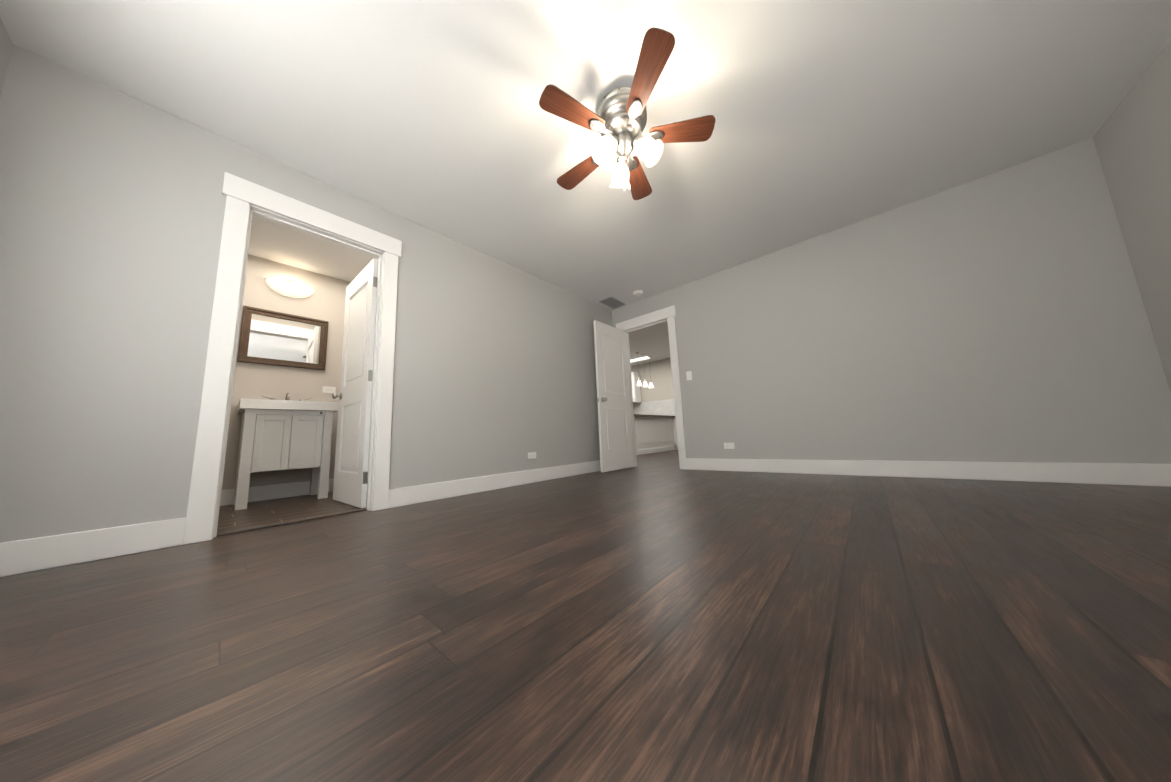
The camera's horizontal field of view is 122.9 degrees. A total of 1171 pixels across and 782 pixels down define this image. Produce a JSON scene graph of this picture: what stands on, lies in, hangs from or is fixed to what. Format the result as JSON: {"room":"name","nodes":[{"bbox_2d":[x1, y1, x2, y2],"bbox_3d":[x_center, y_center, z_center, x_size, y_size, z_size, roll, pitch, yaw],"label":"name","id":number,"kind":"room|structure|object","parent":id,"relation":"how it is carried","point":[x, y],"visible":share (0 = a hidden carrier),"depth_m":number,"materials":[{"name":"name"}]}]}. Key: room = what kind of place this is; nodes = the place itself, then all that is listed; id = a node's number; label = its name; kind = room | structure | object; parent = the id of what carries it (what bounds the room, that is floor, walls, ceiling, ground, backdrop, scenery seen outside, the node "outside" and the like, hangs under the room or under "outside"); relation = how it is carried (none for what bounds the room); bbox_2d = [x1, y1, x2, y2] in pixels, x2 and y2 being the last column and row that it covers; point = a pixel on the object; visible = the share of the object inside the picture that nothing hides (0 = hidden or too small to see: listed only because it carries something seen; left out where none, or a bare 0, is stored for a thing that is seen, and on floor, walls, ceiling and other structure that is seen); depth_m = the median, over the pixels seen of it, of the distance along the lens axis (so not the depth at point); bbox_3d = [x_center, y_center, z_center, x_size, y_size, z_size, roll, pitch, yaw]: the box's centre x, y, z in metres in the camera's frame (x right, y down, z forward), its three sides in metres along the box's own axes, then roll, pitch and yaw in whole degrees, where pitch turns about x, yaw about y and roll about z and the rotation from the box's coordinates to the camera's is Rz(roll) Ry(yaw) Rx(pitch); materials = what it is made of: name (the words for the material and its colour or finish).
{"room":"empty bedroom","nodes":[
{"label":"empty bedroom","id":0,"kind":"room"},
{"bbox_2d":[0,18,12,94],"bbox_3d":[-1.135,-0.710,-0.056,4.420,2.440,0.120,-9,-11,40],"label":"wall","id":1,"kind":"structure","parent":0,"point":[6,44],"depth_m":1.47,"materials":[{"name":"grey paint"}]},
{"bbox_2d":[222,254,350,489],"bbox_3d":[-3.382,-0.164,3.081,0.120,2.440,2.340,-9,-11,40],"label":"wall","id":2,"kind":"structure","parent":0,"point":[325,300],"depth_m":3.33,"materials":[{"name":"grey paint"}]},
{"bbox_2d":[220,479,333,505],"bbox_3d":[-3.279,0.964,2.875,0.020,0.138,2.100,-9,-11,40],"label":"baseboard","id":3,"kind":"structure","parent":2,"relation":"attached to","point":[268,492],"depth_m":3.12,"materials":[{"name":"white paint"}]},
{"bbox_2d":[237,306,328,369],"bbox_3d":[-3.124,-0.534,3.333,0.032,0.560,0.660,-9,-11,40],"label":"bathroom mirror","id":4,"kind":"object","parent":2,"relation":"attached to","point":[268,337],"visible":1,"depth_m":3.31,"materials":[{"name":"brown wood"}]},
{"bbox_2d":[265,277,313,297],"bbox_3d":[-3.124,-1.081,3.380,0.109,0.143,0.392,-9,-11,40],"label":"sconce","id":5,"kind":"object","parent":2,"relation":"attached to","point":[289,288],"visible":1,"depth_m":3.35,"materials":[{"name":"white glass"}]},
{"bbox_2d":[322,386,335,392],"bbox_3d":[-2.862,-0.013,3.556,0.008,0.072,0.116,-9,-11,40],"label":"outlet","id":6,"kind":"object","parent":2,"relation":"attached to","point":[326,389],"visible":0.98,"depth_m":3.55,"materials":[{"name":"white plastic"}]},
{"bbox_2d":[217,492,366,532],"bbox_3d":[-2.745,0.969,2.405,1.670,0.052,2.340,-9,-11,40],"label":"floor","id":7,"kind":"structure","parent":0,"point":[261,513],"depth_m":2.49,"materials":[{"name":"brown wood"}]},
{"bbox_2d":[233,392,338,509],"bbox_3d":[-2.860,0.511,3.047,0.520,1.044,0.670,-9,-11,40],"label":"bathroom vanity","id":8,"kind":"object","parent":7,"relation":"on","point":[287,433],"visible":1,"depth_m":2.89,"materials":[{"name":"white paint"}]},
{"bbox_2d":[0,44,612,542],"bbox_3d":[-1.149,-0.410,3.187,0.120,2.760,5.004,-9,-11,40],"label":"wall","id":9,"kind":"structure","parent":0,"point":[112,206],"depth_m":1.73,"materials":[{"name":"grey paint"}]},
{"bbox_2d":[0,517,185,576],"bbox_3d":[-2.360,0.723,1.456,0.020,0.140,0.670,-9,-11,40],"label":"baseboard","id":10,"kind":"structure","parent":9,"relation":"attached to","point":[32,554],"depth_m":1.49,"materials":[{"name":"white paint"}]},
{"bbox_2d":[216,508,366,536],"bbox_3d":[-1.897,0.862,2.123,0.065,0.010,0.760,-9,-11,40],"label":"trim","id":11,"kind":"structure","parent":9,"relation":"attached to","point":[282,523],"depth_m":2.06,"materials":[{"name":"brown wood"}]},
{"bbox_2d":[183,172,401,544],"bbox_3d":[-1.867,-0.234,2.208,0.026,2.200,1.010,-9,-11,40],"label":"door frame","id":12,"kind":"structure","parent":9,"relation":"attached to","point":[242,195],"depth_m":1.98,"materials":[{"name":"white paint"}]},
{"bbox_2d":[332,259,377,507],"bbox_3d":[-2.026,-0.071,2.783,0.766,2.025,0.168,-9,-11,40],"label":"bathroom door","id":13,"kind":"structure","parent":9,"relation":"in","point":[352,447],"depth_m":2.71,"materials":[{"name":"white paint"}]},
{"bbox_2d":[388,460,600,507],"bbox_3d":[-0.480,0.939,3.577,0.040,0.140,3.094,-9,-11,40],"label":"baseboard","id":14,"kind":"structure","parent":9,"relation":"attached to","point":[403,496],"depth_m":3.00,"materials":[{"name":"white paint"}]},
{"bbox_2d":[528,452,535,458],"bbox_3d":[-0.590,0.713,3.517,0.008,0.072,0.116,-9,-11,40],"label":"outlet","id":15,"kind":"object","parent":9,"relation":"attached to","point":[531,455],"visible":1,"depth_m":3.52,"materials":[{"name":"white plastic"}]},
{"bbox_2d":[368,299,376,463],"bbox_3d":[-2.035,-0.182,3.381,1.520,2.440,0.120,-9,-11,40],"label":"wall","id":16,"kind":"structure","parent":0,"point":[372,382],"depth_m":3.64,"materials":[{"name":"grey paint"}]},
{"bbox_2d":[0,450,1170,781],"bbox_3d":[0.439,1.176,4.858,9.140,0.050,9.840,-9,-11,40],"label":"floor","id":17,"kind":"structure","parent":0,"point":[652,625],"depth_m":0.75,"materials":[{"name":"brown wood"}]},
{"bbox_2d":[634,418,657,453],"bbox_3d":[1.008,1.127,8.003,1.190,0.880,0.970,-9,-11,40],"label":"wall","id":18,"kind":"structure","parent":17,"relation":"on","point":[653,433],"depth_m":7.62,"materials":[{"name":"white paint"}]},
{"bbox_2d":[634,414,673,417],"bbox_3d":[1.267,0.705,8.393,1.380,0.040,2.010,-9,-11,40],"label":"countertop","id":19,"kind":"structure","parent":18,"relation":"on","point":[635,415],"depth_m":7.78,"materials":[{"name":"white stone"}]},
{"bbox_2d":[658,418,673,451],"bbox_3d":[1.640,1.200,8.722,1.189,0.880,0.950,-9,-11,40],"label":"wall","id":20,"kind":"structure","parent":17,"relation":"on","point":[665,438],"depth_m":8.34,"materials":[{"name":"white paint"}]},
{"bbox_2d":[672,417,677,448],"bbox_3d":[2.581,1.194,8.978,0.428,0.880,0.601,-9,-11,40],"label":"base cabinet","id":21,"kind":"object","parent":17,"relation":"on","point":[674,432],"depth_m":8.71,"materials":[{"name":"white paint"}]},
{"bbox_2d":[0,0,1170,309],"bbox_3d":[-0.258,-1.675,2.320,6.180,0.060,5.084,-9,-11,40],"label":"ceiling","id":22,"kind":"structure","parent":0,"point":[826,114],"depth_m":1.89,"materials":[{"name":"white paint"}]},
{"bbox_2d":[597,296,626,308],"bbox_3d":[0.404,-1.319,4.784,0.270,0.010,0.420,-9,-11,40],"label":"ceiling vent","id":23,"kind":"object","parent":22,"relation":"in","point":[611,302],"visible":1,"depth_m":4.78,"materials":[{"name":"grey metal"}]},
{"bbox_2d":[539,27,715,199],"bbox_3d":[0.200,-1.433,1.909,0.970,0.575,1.014,-9,-11,40],"label":"ceiling fan","id":24,"kind":"object","parent":22,"relation":"attached to","point":[617,121],"visible":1,"depth_m":1.81,"materials":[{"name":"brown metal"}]},
{"bbox_2d":[633,290,642,295],"bbox_3d":[0.738,-1.365,4.468,0.132,0.039,0.132,-9,-11,40],"label":"smoke detector","id":25,"kind":"object","parent":22,"relation":"attached to","point":[638,293],"visible":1,"depth_m":4.43,"materials":[{"name":"white plastic"}]},
{"bbox_2d":[628,322,669,365],"bbox_3d":[1.137,-1.230,7.753,7.040,0.060,4.956,-9,-11,40],"label":"ceiling","id":26,"kind":"structure","parent":0,"point":[653,342],"depth_m":8.01,"materials":[{"name":"white paint"}]},
{"bbox_2d":[636,352,641,385],"bbox_3d":[1.454,-0.599,8.770,0.156,0.930,0.154,-9,-11,40],"label":"pendant light","id":27,"kind":"object","parent":26,"relation":"hanging from","point":[639,383],"visible":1,"depth_m":8.69,"materials":[{"name":"white glass"}]},
{"bbox_2d":[630,356,649,362],"bbox_3d":[1.298,-0.896,9.726,1.440,0.060,0.220,-9,-11,40],"label":"ceiling fixture","id":28,"kind":"object","parent":26,"relation":"attached to","point":[638,359],"visible":0.44,"depth_m":9.40,"materials":[{"name":"white"}]},
{"bbox_2d":[642,354,647,386],"bbox_3d":[1.665,-0.575,9.009,0.156,0.930,0.154,-9,-11,40],"label":"pendant light","id":29,"kind":"object","parent":26,"relation":"hanging from","point":[645,384],"visible":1,"depth_m":8.93,"materials":[{"name":"white glass"}]},
{"bbox_2d":[649,356,653,387],"bbox_3d":[1.876,-0.550,9.248,0.156,0.930,0.154,-9,-11,40],"label":"pendant light","id":30,"kind":"object","parent":26,"relation":"hanging from","point":[651,385],"visible":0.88,"depth_m":9.16,"materials":[{"name":"white glass"}]},
{"bbox_2d":[631,358,673,401],"bbox_3d":[2.791,0.321,9.369,7.040,2.700,0.120,-9,-11,40],"label":"wall","id":31,"kind":"structure","parent":0,"point":[659,372],"depth_m":9.87,"materials":[{"name":"beige paint"}]},
{"bbox_2d":[631,372,640,402],"bbox_3d":[1.559,-0.108,10.165,0.235,0.960,0.353,-9,-11,40],"label":"upper cabinet","id":32,"kind":"object","parent":31,"relation":"attached to","point":[636,391],"depth_m":10.03,"materials":[{"name":"white paint"}]},
{"bbox_2d":[633,399,674,415],"bbox_3d":[1.561,0.673,10.328,3.580,0.540,0.012,-9,-11,40],"label":"backsplash","id":33,"kind":"structure","parent":31,"relation":"attached to","point":[663,407],"depth_m":9.80,"materials":[{"name":"stone"}]},
{"bbox_2d":[612,138,1170,463],"bbox_3d":[2.165,-0.508,3.543,4.420,2.760,0.120,-9,-11,40],"label":"wall","id":34,"kind":"structure","parent":0,"point":[1000,316],"depth_m":2.70,"materials":[{"name":"grey paint"}]},
{"bbox_2d":[593,320,633,471],"bbox_3d":[0.405,0.066,4.466,0.167,2.015,0.737,-9,-11,40],"label":"kitchen door","id":35,"kind":"structure","parent":34,"relation":"in","point":[614,419],"depth_m":4.41,"materials":[{"name":"white paint"}]},
{"bbox_2d":[616,305,686,468],"bbox_3d":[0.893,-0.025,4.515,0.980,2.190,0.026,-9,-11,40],"label":"door frame","id":36,"kind":"structure","parent":34,"relation":"attached to","point":[669,312],"depth_m":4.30,"materials":[{"name":"white paint"}]},
{"bbox_2d":[686,371,691,379],"bbox_3d":[1.346,-0.200,4.143,0.072,0.116,0.013,-9,-11,40],"label":"light switch","id":37,"kind":"object","parent":34,"relation":"attached to","point":[689,375],"visible":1,"depth_m":4.14,"materials":[{"name":"white plastic"}]},
{"bbox_2d":[724,443,734,448],"bbox_3d":[1.692,0.645,3.756,0.116,0.072,0.008,-9,-11,40],"label":"outlet","id":38,"kind":"object","parent":34,"relation":"attached to","point":[728,445],"visible":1,"depth_m":3.75,"materials":[{"name":"white plastic"}]},
{"bbox_2d":[686,458,1170,486],"bbox_3d":[2.507,0.727,3.022,3.240,0.140,0.020,-9,-11,40],"label":"baseboard","id":39,"kind":"structure","parent":34,"relation":"attached to","point":[1142,474],"depth_m":2.54,"materials":[{"name":"white paint"}]},
{"bbox_2d":[1093,39,1170,392],"bbox_3d":[2.139,-0.812,0.255,0.120,2.440,4.884,-9,-11,40],"label":"wall","id":40,"kind":"structure","parent":0,"point":[1132,138],"depth_m":1.99,"materials":[{"name":"grey paint"}]}
]}

